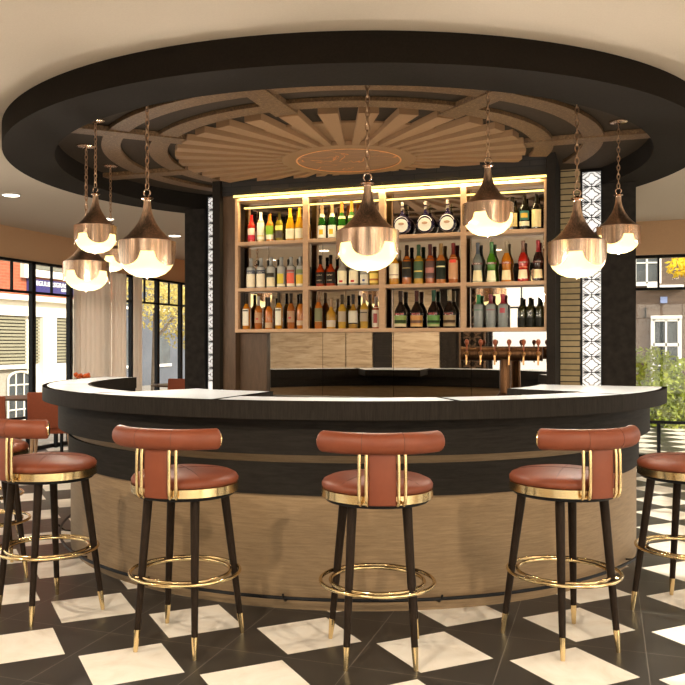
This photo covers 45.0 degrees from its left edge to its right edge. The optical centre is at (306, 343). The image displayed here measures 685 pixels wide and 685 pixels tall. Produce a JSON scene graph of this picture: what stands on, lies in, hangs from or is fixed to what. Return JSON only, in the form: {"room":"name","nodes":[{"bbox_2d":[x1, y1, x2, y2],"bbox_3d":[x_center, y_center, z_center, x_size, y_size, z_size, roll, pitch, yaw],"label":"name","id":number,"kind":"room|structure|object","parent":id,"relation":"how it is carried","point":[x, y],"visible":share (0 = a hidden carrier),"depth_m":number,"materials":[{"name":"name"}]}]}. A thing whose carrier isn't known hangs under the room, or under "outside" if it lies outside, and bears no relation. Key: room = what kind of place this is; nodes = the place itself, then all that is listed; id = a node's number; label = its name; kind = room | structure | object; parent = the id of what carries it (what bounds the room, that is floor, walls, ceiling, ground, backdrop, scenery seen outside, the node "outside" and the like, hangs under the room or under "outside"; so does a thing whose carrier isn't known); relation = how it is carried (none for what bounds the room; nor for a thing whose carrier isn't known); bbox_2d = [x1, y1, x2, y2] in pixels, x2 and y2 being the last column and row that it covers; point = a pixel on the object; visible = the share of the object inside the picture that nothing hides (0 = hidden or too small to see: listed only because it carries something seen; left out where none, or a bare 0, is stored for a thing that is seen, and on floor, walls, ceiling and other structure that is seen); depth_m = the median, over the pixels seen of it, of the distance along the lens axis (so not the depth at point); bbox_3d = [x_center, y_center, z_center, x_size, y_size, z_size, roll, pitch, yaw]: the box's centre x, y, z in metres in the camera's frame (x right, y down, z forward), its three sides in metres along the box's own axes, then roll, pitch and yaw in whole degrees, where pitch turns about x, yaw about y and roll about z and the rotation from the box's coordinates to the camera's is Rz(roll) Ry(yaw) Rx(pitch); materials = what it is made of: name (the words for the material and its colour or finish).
{"room":"bar","nodes":[
{"label":"bar","id":0,"kind":"room"},
{"bbox_2d":[0,224,184,285],"bbox_3d":[-4.489,-1.252,8.434,0.300,0.395,17.300,0,0,20],"label":"wall","id":1,"kind":"structure","parent":0,"point":[17,243],"depth_m":10.83,"materials":[{"name":"paint"}]},
{"bbox_2d":[0,256,184,450],"bbox_3d":[-4.269,0.166,8.513,0.120,2.440,17.000,0,0,20],"label":"window","id":2,"kind":"structure","parent":1,"relation":"in","point":[31,292],"depth_m":11.35,"materials":[{"name":"black metal"}]},
{"bbox_2d":[73,272,110,378],"bbox_3d":[-3.022,0.161,11.686,0.092,2.410,0.905,0,0,20],"label":"curtain","id":3,"kind":"object","parent":2,"relation":"hanging from","point":[91,309],"visible":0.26,"depth_m":11.69,"materials":[{"name":"fabric"}]},
{"bbox_2d":[112,272,125,376],"bbox_3d":[-2.789,0.161,12.324,0.077,2.410,0.403,0,0,20],"label":"curtain","id":4,"kind":"object","parent":2,"relation":"hanging from","point":[118,279],"visible":0.61,"depth_m":12.32,"materials":[{"name":"fabric"}]},
{"bbox_2d":[133,275,141,390],"bbox_3d":[-2.615,0.161,12.802,0.064,2.410,0.244,0,0,20],"label":"curtain","id":5,"kind":"object","parent":2,"relation":"hanging from","point":[137,281],"visible":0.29,"depth_m":12.77,"materials":[{"name":"fabric"}]},
{"bbox_2d":[0,426,684,684],"bbox_3d":[0.542,1.446,6.762,10.900,0.120,17.600,0,0,20],"label":"floor","id":6,"kind":"structure","parent":0,"point":[70,640],"depth_m":3.90,"materials":[{"name":"tile"}]},
{"bbox_2d":[0,438,30,577],"bbox_3d":[-1.940,0.878,4.931,0.573,1.018,0.545,0,0,-27],"label":"bar stool","id":7,"kind":"object","parent":6,"relation":"on","point":[20,447],"visible":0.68,"depth_m":4.88,"materials":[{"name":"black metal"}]},
{"bbox_2d":[27,392,67,452],"bbox_3d":[-2.804,0.957,9.125,0.470,0.861,0.584,0,0,-12],"label":"dining chair","id":8,"kind":"object","parent":6,"relation":"on","point":[37,409],"visible":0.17,"depth_m":8.86,"materials":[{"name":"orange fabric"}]},
{"bbox_2d":[0,419,104,626],"bbox_3d":[-1.347,0.878,4.252,0.545,1.018,0.573,0,0,43],"label":"bar stool","id":9,"kind":"object","parent":6,"relation":"on","point":[40,469],"visible":1,"depth_m":4.10,"materials":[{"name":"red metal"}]},
{"bbox_2d":[112,425,243,660],"bbox_3d":[-0.562,0.878,3.811,0.545,1.018,0.573,0,0,23],"label":"bar stool","id":10,"kind":"object","parent":6,"relation":"on","point":[159,480],"visible":1,"depth_m":3.64,"materials":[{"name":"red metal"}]},
{"bbox_2d":[185,209,206,388],"bbox_3d":[-1.067,0.044,8.023,0.214,2.684,0.069,0,0,20],"label":"column","id":11,"kind":"structure","parent":6,"relation":"on","point":[195,219],"depth_m":7.99,"materials":[{"name":"black wood"}]},
{"bbox_2d":[212,181,223,389],"bbox_3d":[-0.752,-0.030,7.294,0.073,2.833,0.194,0,0,20],"label":"frame post","id":12,"kind":"object","parent":6,"relation":"on","point":[217,198],"visible":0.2,"depth_m":7.21,"materials":[{"name":"grey paint"}]},
{"bbox_2d":[42,377,666,610],"bbox_3d":[-0.084,0.837,5.279,4.523,1.097,2.371,0,0,20],"label":"bar counter","id":13,"kind":"object","parent":6,"relation":"on","point":[284,529],"depth_m":4.36,"materials":[{"name":"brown wood"}]},
{"bbox_2d":[58,514,648,602],"bbox_3d":[-0.026,1.312,5.346,4.248,0.058,2.198,0,0,20],"label":"rail","id":14,"kind":"object","parent":13,"relation":"attached to","point":[285,598],"visible":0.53,"depth_m":4.29,"materials":[{"name":"black metal"}]},
{"bbox_2d":[42,377,666,420],"bbox_3d":[-0.044,0.336,5.298,4.459,0.092,2.308,0,0,20],"label":"countertop","id":15,"kind":"structure","parent":13,"relation":"on","point":[236,409],"depth_m":4.24,"materials":[{"name":"white stone"}]},
{"bbox_2d":[316,430,444,671],"bbox_3d":[0.326,0.878,3.658,0.545,1.018,0.573,0,0,4],"label":"bar stool","id":16,"kind":"object","parent":6,"relation":"on","point":[379,485],"visible":1,"depth_m":3.49,"materials":[{"name":"leather"}]},
{"bbox_2d":[547,152,556,384],"bbox_3d":[1.885,-0.030,6.334,0.065,2.833,0.194,0,0,20],"label":"frame post","id":17,"kind":"object","parent":6,"relation":"on","point":[551,158],"visible":0.44,"depth_m":6.25,"materials":[{"name":"grey paint"}]},
{"bbox_2d":[501,425,640,660],"bbox_3d":[1.214,0.878,3.812,0.545,1.018,0.573,0,0,-16],"label":"bar stool","id":18,"kind":"object","parent":6,"relation":"on","point":[559,483],"visible":1,"depth_m":3.64,"materials":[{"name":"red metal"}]},
{"bbox_2d":[602,182,635,385],"bbox_3d":[2.542,0.044,6.710,0.255,2.684,0.069,0,0,20],"label":"column","id":19,"kind":"structure","parent":6,"relation":"on","point":[618,271],"depth_m":6.68,"materials":[{"name":"black wood"}]},
{"bbox_2d":[630,452,684,609],"bbox_3d":[1.984,0.878,4.242,0.545,1.018,0.573,0,0,-43],"label":"bar stool","id":20,"kind":"object","parent":6,"relation":"on","point":[668,467],"visible":1,"depth_m":4.27,"materials":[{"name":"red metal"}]},
{"bbox_3d":[0.558,0.936,6.615,2.610,0.900,0.574,0,0,20],"label":"countertop","id":21,"kind":"structure","parent":6,"relation":"on","visible":0},
{"bbox_2d":[461,339,542,395],"bbox_3d":[1.455,0.228,6.161,0.593,0.516,0.170,0,0,20],"label":"tower","id":22,"kind":"object","parent":21,"relation":"on","point":[505,355],"visible":0.94,"depth_m":6.13,"materials":[{"name":"gold metal"}]},
{"bbox_2d":[0,0,684,260],"bbox_3d":[0.542,-1.509,6.762,10.900,0.120,17.600,0,0,20],"label":"ceiling","id":23,"kind":"structure","parent":0,"point":[41,40],"depth_m":3.80,"materials":[{"name":"paint"}]},
{"bbox_2d":[2,30,684,212],"bbox_3d":[0.325,-1.373,6.309,4.974,0.149,4.974,0,0,20],"label":"ring","id":24,"kind":"object","parent":23,"relation":"attached to","point":[651,98],"visible":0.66,"depth_m":4.17,"materials":[{"name":"grey paint"}]},
{"bbox_2d":[58,85,649,194],"bbox_3d":[0.325,-1.418,6.309,4.294,0.058,4.294,0,0,20],"label":"sunburst","id":25,"kind":"object","parent":23,"relation":"attached to","point":[300,132],"visible":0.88,"depth_m":5.59,"materials":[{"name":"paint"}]},
{"bbox_2d":[62,144,109,291],"bbox_3d":[-1.605,-0.907,6.028,0.332,1.068,0.332,0,0,8],"label":"pendant lamp","id":26,"kind":"object","parent":25,"relation":"hanging from","point":[85,271],"visible":0.75,"depth_m":5.92,"materials":[{"name":"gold metal"}]},
{"bbox_2d":[73,119,116,253],"bbox_3d":[-1.357,-1.007,5.323,0.273,0.867,0.273,0,0,35],"label":"pendant lamp","id":27,"kind":"object","parent":25,"relation":"hanging from","point":[94,233],"visible":0.99,"depth_m":5.25,"materials":[{"name":"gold metal"}]},
{"bbox_2d":[98,164,122,271],"bbox_3d":[-1.586,-1.007,6.698,0.273,0.867,0.273,0,0,-26],"label":"pendant lamp","id":28,"kind":"object","parent":25,"relation":"hanging from","point":[111,256],"visible":0.51,"depth_m":6.60,"materials":[{"name":"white glass"}]},
{"bbox_2d":[118,106,175,278],"bbox_3d":[-0.926,-0.907,4.814,0.332,1.068,0.332,0,0,35],"label":"pendant lamp","id":29,"kind":"object","parent":25,"relation":"hanging from","point":[146,251],"visible":0.92,"depth_m":4.71,"materials":[{"name":"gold metal"}]},
{"bbox_2d":[336,85,398,272],"bbox_3d":[0.325,-0.907,4.359,0.332,1.068,0.332,0,0,-25],"label":"pendant lamp","id":30,"kind":"object","parent":25,"relation":"hanging from","point":[367,242],"visible":0.93,"depth_m":4.26,"materials":[{"name":"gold metal"}]},
{"bbox_2d":[462,91,513,236],"bbox_3d":[0.985,-1.007,4.475,0.273,0.867,0.273,0,0,20],"label":"pendant lamp","id":31,"kind":"object","parent":25,"relation":"hanging from","point":[488,212],"visible":0.91,"depth_m":4.39,"materials":[{"name":"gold metal"}]},
{"bbox_2d":[547,104,606,278],"bbox_3d":[1.581,-0.907,4.818,0.332,1.068,0.332,0,0,16],"label":"pendant lamp","id":32,"kind":"object","parent":25,"relation":"hanging from","point":[577,252],"visible":0.96,"depth_m":4.72,"materials":[{"name":"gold metal"}]},
{"bbox_2d":[596,119,640,254],"bbox_3d":[2.027,-1.007,5.358,0.273,0.867,0.273,0,0,34],"label":"pendant lamp","id":33,"kind":"object","parent":25,"relation":"hanging from","point":[622,235],"visible":0.95,"depth_m":5.28,"materials":[{"name":"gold metal"}]},
{"bbox_2d":[206,168,599,196],"bbox_3d":[0.799,-0.032,7.504,4.076,2.835,0.230,0,0,20],"label":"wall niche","id":34,"kind":"object","parent":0,"point":[593,168],"visible":0.11,"depth_m":6.83,"materials":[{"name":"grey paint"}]},
{"bbox_2d":[206,196,211,388],"bbox_3d":[-0.884,-0.468,7.980,0.171,1.907,0.024,0,0,20],"label":"lattice","id":35,"kind":"object","parent":34,"relation":"attached to","point":[209,198],"visible":0.3,"depth_m":8.00,"materials":[{"name":"white"}]},
{"bbox_2d":[580,170,601,385],"bbox_3d":[2.349,-0.468,6.803,0.167,1.907,0.024,0,0,20],"label":"lattice","id":36,"kind":"object","parent":34,"relation":"attached to","point":[590,181],"visible":0.76,"depth_m":6.81,"materials":[{"name":"white"}]},
{"bbox_2d":[249,160,559,384],"bbox_3d":[0.707,-0.032,7.205,2.875,2.835,0.635,0,0,20],"label":"wall","id":37,"kind":"structure","parent":0,"point":[558,167],"depth_m":6.62,"materials":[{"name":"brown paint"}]},
{"bbox_2d":[223,196,268,390],"bbox_3d":[-0.527,-0.403,7.244,0.380,1.767,0.134,0,0,20],"label":"wall panel","id":38,"kind":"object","parent":37,"relation":"attached to","point":[231,340],"depth_m":7.23,"materials":[{"name":"brown wood"}]},
{"bbox_2d":[241,196,268,328],"bbox_3d":[-0.449,-0.689,7.282,0.260,1.194,0.009,0,0,20],"label":"sheet","id":39,"kind":"object","parent":37,"relation":"attached to","point":[255,253],"visible":0.43,"depth_m":7.28,"materials":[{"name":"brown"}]},
{"bbox_2d":[269,193,322,396],"bbox_3d":[-0.091,-0.403,7.152,0.498,1.767,0.009,0,0,20],"label":"sheet","id":40,"kind":"object","parent":37,"relation":"attached to","point":[295,359],"visible":0.5,"depth_m":7.15,"materials":[{"name":"beige wood"}]},
{"bbox_2d":[323,188,393,396],"bbox_3d":[0.435,-0.403,6.960,0.617,1.767,0.009,0,0,20],"label":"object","id":41,"kind":"object","parent":37,"relation":"attached to","point":[355,364],"visible":0.5,"depth_m":6.96,"materials":[{"name":"beige wood"}]},
{"bbox_2d":[222,155,546,197],"bbox_3d":[0.574,-1.368,6.833,2.730,0.158,0.155,0,0,20],"label":"fascia","id":42,"kind":"object","parent":37,"relation":"attached to","point":[527,166],"visible":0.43,"depth_m":6.72,"materials":[{"name":"black wood"}]},
{"bbox_2d":[233,175,546,332],"bbox_3d":[0.625,-0.686,6.794,2.614,1.188,0.169,0,0,20],"label":"shelving","id":43,"kind":"object","parent":37,"relation":"attached to","point":[306,241],"visible":0.83,"depth_m":6.75,"materials":[{"name":"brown wood"}]},
{"bbox_2d":[243,294,249,328],"bbox_3d":[-0.521,-0.277,7.205,0.067,0.310,0.068,0,0,20],"label":"bottle","id":44,"kind":"object","parent":43,"relation":"on","point":[246,309],"visible":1,"depth_m":7.18,"materials":[{"name":"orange glass"}]},
{"bbox_2d":[246,258,255,287],"bbox_3d":[-0.479,-0.608,7.189,0.080,0.258,0.080,0,0,20],"label":"bottle","id":45,"kind":"object","parent":43,"relation":"on","point":[251,271],"visible":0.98,"depth_m":7.16,"materials":[{"name":"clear glass"}]},
{"bbox_2d":[256,258,264,287],"bbox_3d":[-0.392,-0.608,7.157,0.080,0.258,0.080,0,0,20],"label":"bottle","id":46,"kind":"object","parent":43,"relation":"on","point":[260,270],"visible":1,"depth_m":7.13,"materials":[{"name":"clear glass"}]},
{"bbox_2d":[265,297,272,328],"bbox_3d":[-0.321,-0.260,7.132,0.067,0.275,0.068,0,0,20],"label":"bottle","id":47,"kind":"object","parent":43,"relation":"on","point":[268,312],"visible":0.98,"depth_m":7.11,"materials":[{"name":"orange glass"}]},
{"bbox_2d":[267,258,275,286],"bbox_3d":[-0.302,-0.608,7.125,0.077,0.258,0.078,0,0,20],"label":"bottle","id":48,"kind":"object","parent":43,"relation":"on","point":[271,270],"visible":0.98,"depth_m":7.09,"materials":[{"name":"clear glass"}]},
{"bbox_2d":[275,292,282,328],"bbox_3d":[-0.233,-0.280,7.100,0.067,0.315,0.068,0,0,20],"label":"bottle","id":49,"kind":"object","parent":43,"relation":"on","point":[278,309],"visible":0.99,"depth_m":7.08,"materials":[{"name":"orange glass"}]},
{"bbox_2d":[277,257,285,286],"bbox_3d":[-0.212,-0.608,7.093,0.077,0.258,0.078,0,0,20],"label":"bottle","id":50,"kind":"object","parent":43,"relation":"on","point":[281,269],"visible":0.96,"depth_m":7.06,"materials":[{"name":"clear glass"}]},
{"bbox_2d":[286,208,294,239],"bbox_3d":[-0.135,-1.016,7.065,0.079,0.275,0.078,0,0,20],"label":"bottle","id":51,"kind":"object","parent":43,"relation":"on","point":[290,227],"visible":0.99,"depth_m":7.04,"materials":[{"name":"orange glass"}]},
{"bbox_2d":[287,293,294,328],"bbox_3d":[-0.129,-0.275,7.062,0.067,0.305,0.068,0,0,20],"label":"bottle","id":52,"kind":"object","parent":43,"relation":"on","point":[290,309],"visible":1,"depth_m":7.04,"materials":[{"name":"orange glass"}]},
{"bbox_2d":[287,257,295,286],"bbox_3d":[-0.128,-0.608,7.061,0.077,0.258,0.079,0,0,20],"label":"bottle","id":53,"kind":"object","parent":43,"relation":"on","point":[291,269],"visible":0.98,"depth_m":7.03,"materials":[{"name":"clear glass"}]},
{"bbox_2d":[315,291,322,328],"bbox_3d":[0.105,-0.280,6.977,0.069,0.315,0.068,0,0,20],"label":"bottle","id":54,"kind":"object","parent":43,"relation":"on","point":[318,307],"visible":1,"depth_m":6.95,"materials":[{"name":"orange glass"}]},
{"bbox_2d":[316,255,324,285],"bbox_3d":[0.120,-0.610,6.971,0.081,0.262,0.081,0,0,20],"label":"bottle","id":55,"kind":"object","parent":43,"relation":"on","point":[320,272],"visible":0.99,"depth_m":6.94,"materials":[{"name":"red glass"}]},
{"bbox_2d":[318,205,325,237],"bbox_3d":[0.136,-1.022,6.966,0.073,0.285,0.073,0,0,20],"label":"bottle","id":56,"kind":"object","parent":43,"relation":"on","point":[322,222],"visible":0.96,"depth_m":6.94,"materials":[{"name":"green glass"}]},
{"bbox_2d":[326,255,334,285],"bbox_3d":[0.206,-0.610,6.939,0.081,0.262,0.081,0,0,20],"label":"bottle","id":57,"kind":"object","parent":43,"relation":"on","point":[330,272],"visible":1,"depth_m":6.91,"materials":[{"name":"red glass"}]},
{"bbox_2d":[326,298,335,328],"bbox_3d":[0.211,-0.251,6.939,0.080,0.258,0.080,0,0,20],"label":"bottle","id":58,"kind":"object","parent":43,"relation":"on","point":[331,315],"visible":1,"depth_m":6.91,"materials":[{"name":"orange glass"}]},
{"bbox_2d":[328,204,335,237],"bbox_3d":[0.219,-1.022,6.936,0.073,0.285,0.073,0,0,20],"label":"bottle","id":59,"kind":"object","parent":43,"relation":"on","point":[332,221],"visible":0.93,"depth_m":6.91,"materials":[{"name":"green glass"}]},
{"bbox_2d":[338,294,345,328],"bbox_3d":[0.302,-0.265,6.906,0.068,0.285,0.068,0,0,20],"label":"bottle","id":60,"kind":"object","parent":43,"relation":"on","point":[342,309],"visible":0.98,"depth_m":6.88,"materials":[{"name":"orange glass"}]},
{"bbox_2d":[337,260,346,285],"bbox_3d":[0.301,-0.613,6.905,0.081,0.268,0.080,0,0,20],"label":"bottle","id":61,"kind":"object","parent":43,"relation":"on","point":[342,271],"visible":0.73,"depth_m":6.88,"materials":[{"name":"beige glass"}]},
{"bbox_2d":[348,294,357,327],"bbox_3d":[0.392,-0.265,6.873,0.080,0.285,0.080,0,0,20],"label":"bottle","id":62,"kind":"object","parent":43,"relation":"on","point":[353,313],"visible":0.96,"depth_m":6.84,"materials":[{"name":"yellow glass"}]},
{"bbox_2d":[360,293,367,327],"bbox_3d":[0.481,-0.268,6.840,0.068,0.292,0.068,0,0,20],"label":"bottle","id":63,"kind":"object","parent":43,"relation":"on","point":[364,308],"visible":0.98,"depth_m":6.82,"materials":[{"name":"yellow glass"}]},
{"bbox_2d":[389,256,398,283],"bbox_3d":[0.720,-0.629,6.753,0.079,0.300,0.079,0,0,20],"label":"bottle","id":64,"kind":"object","parent":43,"relation":"on","point":[394,265],"visible":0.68,"depth_m":6.72,"materials":[{"name":"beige glass"}]},
{"bbox_2d":[394,291,406,327],"bbox_3d":[0.771,-0.275,6.734,0.102,0.305,0.104,0,0,20],"label":"bottle","id":65,"kind":"object","parent":43,"relation":"on","point":[400,315],"visible":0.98,"depth_m":6.70,"materials":[{"name":"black glass"}]},
{"bbox_2d":[393,202,410,233],"bbox_3d":[0.782,-1.016,6.729,0.142,0.257,0.068,0,0,20],"label":"bottle","id":66,"kind":"object","parent":43,"relation":"on","point":[402,223],"visible":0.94,"depth_m":6.70,"materials":[{"name":"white glass"}]},
{"bbox_2d":[402,245,411,283],"bbox_3d":[0.819,-0.638,6.717,0.078,0.318,0.079,0,0,20],"label":"bottle","id":67,"kind":"object","parent":43,"relation":"on","point":[406,263],"visible":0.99,"depth_m":6.69,"materials":[{"name":"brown glass"}]},
{"bbox_2d":[410,290,422,327],"bbox_3d":[0.896,-0.275,6.688,0.102,0.305,0.104,0,0,20],"label":"bottle","id":68,"kind":"object","parent":43,"relation":"on","point":[416,315],"visible":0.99,"depth_m":6.65,"materials":[{"name":"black glass"}]},
{"bbox_2d":[414,245,422,283],"bbox_3d":[0.911,-0.638,6.684,0.078,0.318,0.079,0,0,20],"label":"bottle","id":69,"kind":"object","parent":43,"relation":"on","point":[418,262],"visible":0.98,"depth_m":6.65,"materials":[{"name":"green glass"}]},
{"bbox_2d":[416,201,433,232],"bbox_3d":[0.963,-1.016,6.664,0.142,0.257,0.068,0,0,20],"label":"bottle","id":70,"kind":"object","parent":43,"relation":"on","point":[425,222],"visible":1,"depth_m":6.64,"materials":[{"name":"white glass"}]},
{"bbox_2d":[425,244,434,282],"bbox_3d":[0.999,-0.638,6.652,0.078,0.318,0.079,0,0,20],"label":"bottle","id":71,"kind":"object","parent":43,"relation":"on","point":[430,262],"visible":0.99,"depth_m":6.62,"materials":[{"name":"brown glass"}]},
{"bbox_2d":[427,290,439,327],"bbox_3d":[1.026,-0.275,6.641,0.102,0.305,0.104,0,0,20],"label":"bottle","id":72,"kind":"object","parent":43,"relation":"on","point":[433,314],"visible":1,"depth_m":6.61,"materials":[{"name":"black glass"}]},
{"bbox_2d":[436,243,445,282],"bbox_3d":[1.081,-0.639,6.622,0.078,0.320,0.079,0,0,20],"label":"bottle","id":73,"kind":"object","parent":43,"relation":"on","point":[440,261],"visible":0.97,"depth_m":6.59,"materials":[{"name":"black glass"}]},
{"bbox_2d":[438,200,456,231],"bbox_3d":[1.130,-1.016,6.603,0.142,0.257,0.068,0,0,20],"label":"bottle","id":74,"kind":"object","parent":43,"relation":"on","point":[447,221],"visible":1,"depth_m":6.58,"materials":[{"name":"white glass"}]},
{"bbox_2d":[443,290,455,327],"bbox_3d":[1.146,-0.275,6.597,0.102,0.305,0.104,0,0,20],"label":"bottle","id":75,"kind":"object","parent":43,"relation":"on","point":[449,313],"visible":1,"depth_m":6.56,"materials":[{"name":"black glass"}]},
{"bbox_2d":[448,243,457,282],"bbox_3d":[1.174,-0.639,6.588,0.078,0.320,0.079,0,0,20],"label":"bottle","id":76,"kind":"object","parent":43,"relation":"on","point":[453,260],"visible":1,"depth_m":6.56,"materials":[{"name":"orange glass"}]},
{"bbox_2d":[472,242,482,281],"bbox_3d":[1.356,-0.636,6.522,0.084,0.315,0.084,0,0,20],"label":"bottle","id":77,"kind":"object","parent":43,"relation":"on","point":[477,261],"visible":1,"depth_m":6.49,"materials":[{"name":"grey glass"}]},
{"bbox_2d":[473,294,482,327],"bbox_3d":[1.361,-0.253,6.520,0.078,0.262,0.078,0,0,20],"label":"bottle","id":78,"kind":"object","parent":43,"relation":"on","point":[478,307],"visible":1,"depth_m":6.49,"materials":[{"name":"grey glass"}]},
{"bbox_2d":[486,294,495,327],"bbox_3d":[1.450,-0.253,6.487,0.078,0.262,0.078,0,0,20],"label":"bottle","id":79,"kind":"object","parent":43,"relation":"on","point":[490,307],"visible":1,"depth_m":6.46,"materials":[{"name":"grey glass"}]},
{"bbox_2d":[486,242,496,281],"bbox_3d":[1.457,-0.636,6.486,0.084,0.315,0.084,0,0,20],"label":"bottle","id":80,"kind":"object","parent":43,"relation":"on","point":[491,260],"visible":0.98,"depth_m":6.46,"materials":[{"name":"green glass"}]},
{"bbox_2d":[498,294,507,327],"bbox_3d":[1.538,-0.253,6.456,0.078,0.262,0.078,0,0,20],"label":"bottle","id":81,"kind":"object","parent":43,"relation":"on","point":[502,307],"visible":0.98,"depth_m":6.42,"materials":[{"name":"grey glass"}]},
{"bbox_2d":[501,241,511,281],"bbox_3d":[1.564,-0.636,6.446,0.084,0.315,0.084,0,0,20],"label":"bottle","id":82,"kind":"object","parent":43,"relation":"on","point":[506,259],"visible":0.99,"depth_m":6.42,"materials":[{"name":"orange glass"}]},
{"bbox_2d":[517,298,525,326],"bbox_3d":[1.674,-0.237,6.406,0.066,0.230,0.066,0,0,20],"label":"bottle","id":83,"kind":"object","parent":43,"relation":"on","point":[521,320],"visible":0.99,"depth_m":6.38,"materials":[{"name":"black glass"}]},
{"bbox_2d":[518,241,528,280],"bbox_3d":[1.683,-0.636,6.404,0.084,0.315,0.083,0,0,20],"label":"bottle","id":84,"kind":"object","parent":43,"relation":"on","point":[523,259],"visible":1,"depth_m":6.38,"materials":[{"name":"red glass"}]},
{"bbox_2d":[519,195,529,228],"bbox_3d":[1.692,-1.013,6.399,0.076,0.268,0.077,0,0,20],"label":"bottle","id":85,"kind":"object","parent":43,"relation":"on","point":[524,212],"visible":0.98,"depth_m":6.37,"materials":[{"name":"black glass"}]},
{"bbox_2d":[526,298,534,326],"bbox_3d":[1.734,-0.237,6.384,0.066,0.230,0.066,0,0,20],"label":"bottle","id":86,"kind":"object","parent":43,"relation":"on","point":[530,310],"visible":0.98,"depth_m":6.36,"materials":[{"name":"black glass"}]},
{"bbox_2d":[531,194,541,228],"bbox_3d":[1.777,-1.014,6.369,0.076,0.270,0.076,0,0,20],"label":"bottle","id":87,"kind":"object","parent":43,"relation":"on","point":[536,212],"visible":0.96,"depth_m":6.34,"materials":[{"name":"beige glass"}]},
{"bbox_2d":[532,240,543,280],"bbox_3d":[1.788,-0.636,6.365,0.084,0.315,0.083,0,0,20],"label":"bottle","id":88,"kind":"object","parent":43,"relation":"on","point":[538,258],"visible":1,"depth_m":6.34,"materials":[{"name":"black glass"}]},
{"bbox_2d":[535,297,543,326],"bbox_3d":[1.798,-0.237,6.361,0.066,0.230,0.066,0,0,20],"label":"bottle","id":89,"kind":"object","parent":43,"relation":"on","point":[539,310],"visible":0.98,"depth_m":6.34,"materials":[{"name":"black glass"}]},
{"bbox_2d":[394,183,470,396],"bbox_3d":[1.027,-0.403,6.745,0.637,1.767,0.009,0,0,20],"label":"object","id":90,"kind":"object","parent":37,"relation":"attached to","point":[426,364],"visible":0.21,"depth_m":6.74,"materials":[{"name":"glass"}]},
{"bbox_2d":[471,178,546,395],"bbox_3d":[1.607,-0.403,6.534,0.591,1.767,0.009,0,0,20],"label":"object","id":91,"kind":"object","parent":37,"relation":"attached to","point":[485,377],"visible":0.29,"depth_m":6.52,"materials":[{"name":"glass"}]},
{"bbox_2d":[560,169,579,384],"bbox_3d":[2.195,-0.030,6.858,0.155,2.833,0.027,0,0,20],"label":"brick strip","id":92,"kind":"object","parent":37,"relation":"attached to","point":[569,287],"visible":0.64,"depth_m":6.85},
{"bbox_2d":[636,219,684,255],"bbox_3d":[4.147,-0.032,12.133,7.800,2.835,4.440,0,0,20],"label":"wall","id":93,"kind":"structure","parent":0,"point":[663,237],"depth_m":9.75,"materials":[{"name":"paint"}]},
{"bbox_2d":[636,254,684,456],"bbox_3d":[4.969,0.166,9.568,3.900,2.440,0.120,0,0,20],"label":"window","id":94,"kind":"structure","parent":93,"relation":"in","point":[658,257],"depth_m":9.82,"materials":[{"name":"black metal"}]},
{"label":"outside","id":95,"kind":"structure","parent":0,"visible":0},
{"bbox_2d":[22,385,167,444],"bbox_3d":[3.745,1.986,15.706,60.000,0.100,60.000,0,0,20],"label":"street","id":96,"kind":"structure","parent":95,"point":[50,439],"depth_m":16.95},
{"bbox_2d":[0,260,111,419],"bbox_3d":[-7.622,-1.589,18.567,1.680,7.050,9.600,0,0,20],"label":"building","id":97,"kind":"structure","parent":96,"relation":"on","point":[50,310],"depth_m":19.31,"materials":[{"name":"beige paint"}]},
{"bbox_2d":[0,316,26,363],"bbox_3d":[-6.985,-0.067,18.308,0.045,1.066,2.350,0,0,20],"label":"roller shutter","id":98,"kind":"object","parent":97,"relation":"hanging from","point":[13,329],"depth_m":18.99,"materials":[{"name":"beige metal"}]},
{"bbox_2d":[26,278,65,293],"bbox_3d":[-6.230,-1.384,20.401,0.040,0.300,2.000,0,0,20],"label":"shop sign","id":99,"kind":"object","parent":97,"relation":"attached to","point":[41,285],"visible":0.64,"depth_m":20.19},
{"bbox_2d":[57,319,65,361],"bbox_3d":[-6.104,-0.067,20.728,0.045,1.066,0.700,0,0,20],"label":"roller shutter","id":100,"kind":"object","parent":97,"relation":"hanging from","point":[61,323],"depth_m":20.66,"materials":[{"name":"beige metal"}]},
{"bbox_2d":[126,280,184,385],"bbox_3d":[-7.706,-5.839,41.158,3.070,15.550,36.000,0,0,20],"label":"house","id":101,"kind":"structure","parent":96,"relation":"on","point":[168,354],"depth_m":39.11,"materials":[{"name":"white paint"}]},
{"bbox_2d":[126,278,184,390],"bbox_3d":[-3.419,-0.758,21.418,3.006,5.392,4.459,0,0,30],"label":"tree","id":102,"kind":"object","parent":96,"relation":"on","point":[163,288],"visible":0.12,"depth_m":20.29,"materials":[{"name":"yellow plant"}]},
{"bbox_2d":[145,284,184,348],"bbox_3d":[-3.112,-0.273,27.516,3.613,4.419,5.431,0,0,31],"label":"tree","id":103,"kind":"object","parent":96,"relation":"on","point":[176,332],"visible":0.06,"depth_m":26.69,"materials":[{"name":"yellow plant"}]},
{"bbox_2d":[636,345,684,428],"bbox_3d":[6.636,0.972,13.800,3.189,2.023,1.500,0,0,20],"label":"bush","id":104,"kind":"object","parent":96,"relation":"on","point":[674,409],"visible":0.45,"depth_m":13.76,"materials":[{"name":"green plant"}]},
{"bbox_2d":[636,258,684,394],"bbox_3d":[9.757,-1.839,18.775,8.800,7.550,2.120,0,0,20],"label":"building exterior","id":105,"kind":"structure","parent":96,"relation":"on","point":[660,314],"depth_m":18.43,"materials":[{"name":"beige brick"}]},
{"bbox_2d":[665,258,684,278],"bbox_3d":[7.758,-0.724,14.745,2.505,5.323,1.545,0,0,20],"label":"tree","id":106,"kind":"object","parent":96,"relation":"on","point":[681,261],"visible":0.89,"depth_m":15.06,"materials":[{"name":"yellow plant"}]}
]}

